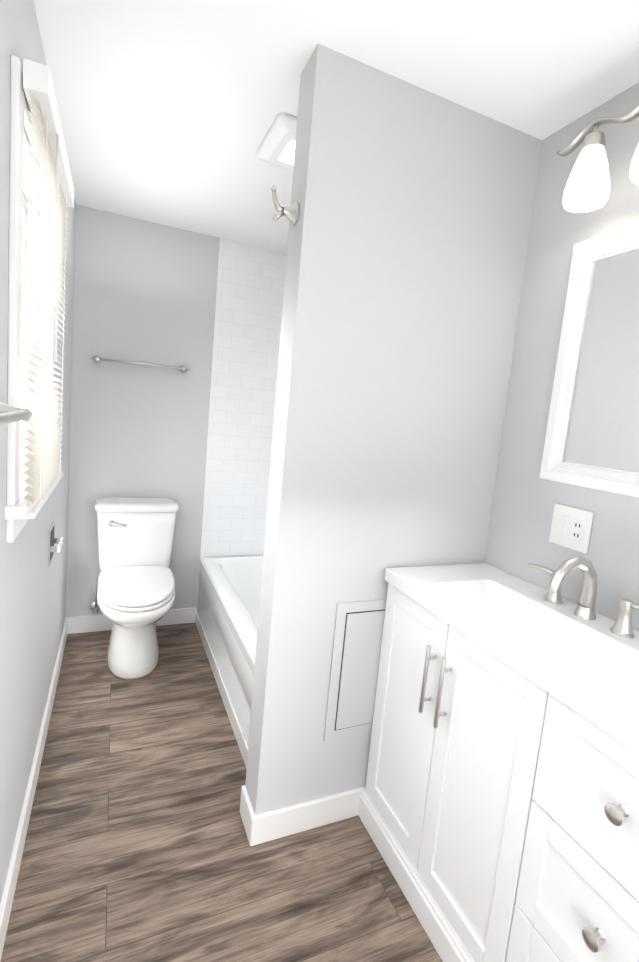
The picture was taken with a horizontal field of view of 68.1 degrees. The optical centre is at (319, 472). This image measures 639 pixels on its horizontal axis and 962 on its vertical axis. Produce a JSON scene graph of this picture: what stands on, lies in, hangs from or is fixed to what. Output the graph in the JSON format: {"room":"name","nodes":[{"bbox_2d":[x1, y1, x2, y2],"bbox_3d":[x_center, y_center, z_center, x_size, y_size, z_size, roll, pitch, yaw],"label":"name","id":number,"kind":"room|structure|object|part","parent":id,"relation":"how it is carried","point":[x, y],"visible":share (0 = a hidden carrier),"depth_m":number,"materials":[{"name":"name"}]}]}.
{"room":"bathroom","nodes":[
{"label":"bathroom","id":0,"kind":"room"},
{"bbox_2d":[0,0,75,901],"bbox_3d":[-0.676,0.057,0.790,0.150,2.370,3.960,2,8,-24],"label":"wall","id":1,"kind":"structure","parent":0,"point":[32,600],"depth_m":1.36,"materials":[{"name":"grey paint"}]},
{"bbox_2d":[0,402,31,425],"bbox_3d":[-0.496,-0.073,0.664,0.068,0.062,0.699,2,8,-24],"label":"towel rail","id":2,"kind":"object","parent":1,"relation":"attached to","point":[9,414],"visible":1,"depth_m":0.89,"materials":[{"name":"silver metal"}]},
{"bbox_2d":[5,55,60,542],"bbox_3d":[-0.860,-0.409,1.372,0.145,1.053,0.760,2,8,-24],"label":"window","id":3,"kind":"structure","parent":1,"relation":"in","point":[18,507],"depth_m":1.11,"materials":[{"name":"white wood"}]},
{"bbox_3d":[-0.905,-0.418,1.351,0.047,0.885,0.576,2,8,-24],"label":"window sash","id":4,"kind":"part","parent":3,"relation":"part of","materials":[{"name":"white wood"}]},
{"bbox_2d":[23,58,73,518],"bbox_3d":[-0.787,-0.438,1.399,0.058,1.010,0.692,2,8,-24],"label":"window blind","id":5,"kind":"object","parent":3,"relation":"attached to","point":[52,190],"visible":0.96,"depth_m":1.22,"materials":[{"name":"white"}]},
{"bbox_2d":[0,617,71,961],"bbox_3d":[-0.701,1.182,0.962,0.017,0.100,3.960,2,8,-24],"label":"baseboard","id":6,"kind":"structure","parent":1,"relation":"attached to","point":[7,897],"depth_m":1.52,"materials":[{"name":"white wood"}]},
{"bbox_2d":[48,521,62,565],"bbox_3d":[-1.090,0.290,1.959,0.040,0.150,0.150,2,8,-24],"label":"toilet paper holder","id":7,"kind":"object","parent":1,"relation":"attached to","point":[52,542],"visible":1,"depth_m":1.92,"materials":[{"name":"silver metal"}]},
{"bbox_2d":[65,205,218,617],"bbox_3d":[-0.723,-0.218,2.986,1.800,2.370,0.150,2,8,-24],"label":"wall","id":8,"kind":"structure","parent":0,"point":[144,291],"depth_m":2.72,"materials":[{"name":"grey paint"}]},
{"bbox_2d":[72,607,195,633],"bbox_3d":[-1.124,0.903,2.906,0.716,0.100,0.014,2,8,-24],"label":"baseboard","id":9,"kind":"structure","parent":8,"relation":"attached to","point":[92,623],"depth_m":2.84,"materials":[{"name":"white wood"}]},
{"bbox_2d":[92,355,188,372],"bbox_3d":[-1.008,-0.617,2.686,0.516,0.044,0.054,2,8,-24],"label":"towel rail","id":10,"kind":"object","parent":8,"relation":"attached to","point":[99,359],"visible":0.94,"depth_m":2.66,"materials":[{"name":"silver metal"}]},
{"bbox_2d":[197,238,286,603],"bbox_3d":[-0.348,-0.194,3.064,0.750,2.370,0.008,2,8,-24],"label":"wall tile","id":11,"kind":"structure","parent":8,"relation":"attached to","point":[248,313],"depth_m":2.96,"materials":[{"name":"white tile"}]},
{"bbox_2d":[1,623,442,961],"bbox_3d":[-0.029,1.286,1.268,1.800,0.060,4.260,2,8,-24],"label":"floor","id":12,"kind":"structure","parent":0,"point":[138,847],"depth_m":1.48,"materials":[{"name":"brown wood"}]},
{"bbox_2d":[90,497,178,679],"bbox_3d":[-0.977,0.602,2.509,0.449,0.819,0.729,2,8,-24],"label":"toilet","id":13,"kind":"object","parent":12,"relation":"on","point":[134,595],"visible":1,"depth_m":2.52,"materials":[{"name":"white ceramic"}]},
{"bbox_2d":[195,554,262,768],"bbox_3d":[-0.148,0.871,2.494,0.746,0.440,1.495,2,8,-24],"label":"bathtub","id":14,"kind":"object","parent":12,"relation":"on","point":[227,611],"visible":0.19,"depth_m":2.39,"materials":[{"name":"white ceramic"}]},
{"bbox_2d":[358,555,638,961],"bbox_3d":[0.573,0.764,1.234,0.453,1.089,1.020,2,8,-24],"label":"bathroom vanity","id":15,"kind":"object","parent":12,"relation":"on","point":[498,815],"visible":1,"depth_m":1.17,"materials":[{"name":"white wood"}]},
{"bbox_2d":[33,0,638,252],"bbox_3d":[0.189,-1.116,0.971,1.800,0.060,4.260,2,8,-24],"label":"ceiling","id":16,"kind":"structure","parent":0,"point":[169,111],"depth_m":1.36,"materials":[{"name":"white paint"}]},
{"bbox_2d":[256,112,296,170],"bbox_3d":[-0.053,-1.186,1.746,0.300,0.034,0.300,2,8,-24],"label":"recessed light","id":17,"kind":"object","parent":16,"relation":"in","point":[277,146],"visible":0.44,"depth_m":1.69,"materials":[{"name":"white plastic"}]},
{"bbox_2d":[245,44,541,814],"bbox_3d":[0.238,0.038,1.619,0.815,2.370,0.130,2,8,-24],"label":"wall","id":18,"kind":"structure","parent":0,"point":[408,236],"depth_m":1.49,"materials":[{"name":"grey paint"}]},
{"bbox_2d":[271,185,299,224],"bbox_3d":[-0.103,-0.762,1.348,0.079,0.090,0.060,2,8,-24],"label":"robe hook","id":19,"kind":"object","parent":18,"relation":"attached to","point":[291,213],"visible":1,"depth_m":1.34,"materials":[{"name":"silver metal"}]},
{"bbox_2d":[244,787,364,845],"bbox_3d":[-0.033,1.163,1.609,0.415,0.100,0.017,2,8,-24],"label":"baseboard","id":20,"kind":"structure","parent":18,"relation":"attached to","point":[282,822],"depth_m":1.59,"materials":[{"name":"white wood"}]},
{"bbox_2d":[323,599,385,741],"bbox_3d":[0.204,0.668,1.630,0.365,0.485,0.010,2,8,-24],"label":"access panel","id":21,"kind":"object","parent":18,"relation":"attached to","point":[357,640],"visible":0.5,"depth_m":1.59,"materials":[{"name":"grey paint"}]},
{"bbox_2d":[484,82,638,631],"bbox_3d":[0.836,0.113,1.449,0.150,2.370,3.960,2,8,-24],"label":"wall","id":22,"kind":"structure","parent":0,"point":[526,498],"depth_m":1.52,"materials":[{"name":"grey paint"}]},
{"bbox_2d":[549,503,593,553],"bbox_3d":[0.754,0.165,1.425,0.011,0.122,0.130,2,8,-24],"label":"electrical outlet plate","id":23,"kind":"object","parent":22,"relation":"attached to","point":[571,527],"visible":1,"depth_m":1.42,"materials":[{"name":"white plastic"}]},
{"bbox_2d":[540,223,638,497],"bbox_3d":[0.843,-0.297,1.236,0.030,0.715,0.514,2,8,-24],"label":"mirror","id":24,"kind":"object","parent":22,"relation":"attached to","point":[592,437],"visible":1,"depth_m":1.35,"materials":[{"name":"white mirror"}]},
{"bbox_2d":[556,104,638,212],"bbox_3d":[0.836,-0.818,1.121,0.170,0.224,0.601,2,8,-24],"label":"sconce","id":25,"kind":"object","parent":22,"relation":"attached to","point":[587,188],"visible":1,"depth_m":1.25,"materials":[{"name":"white glass"}]}
]}

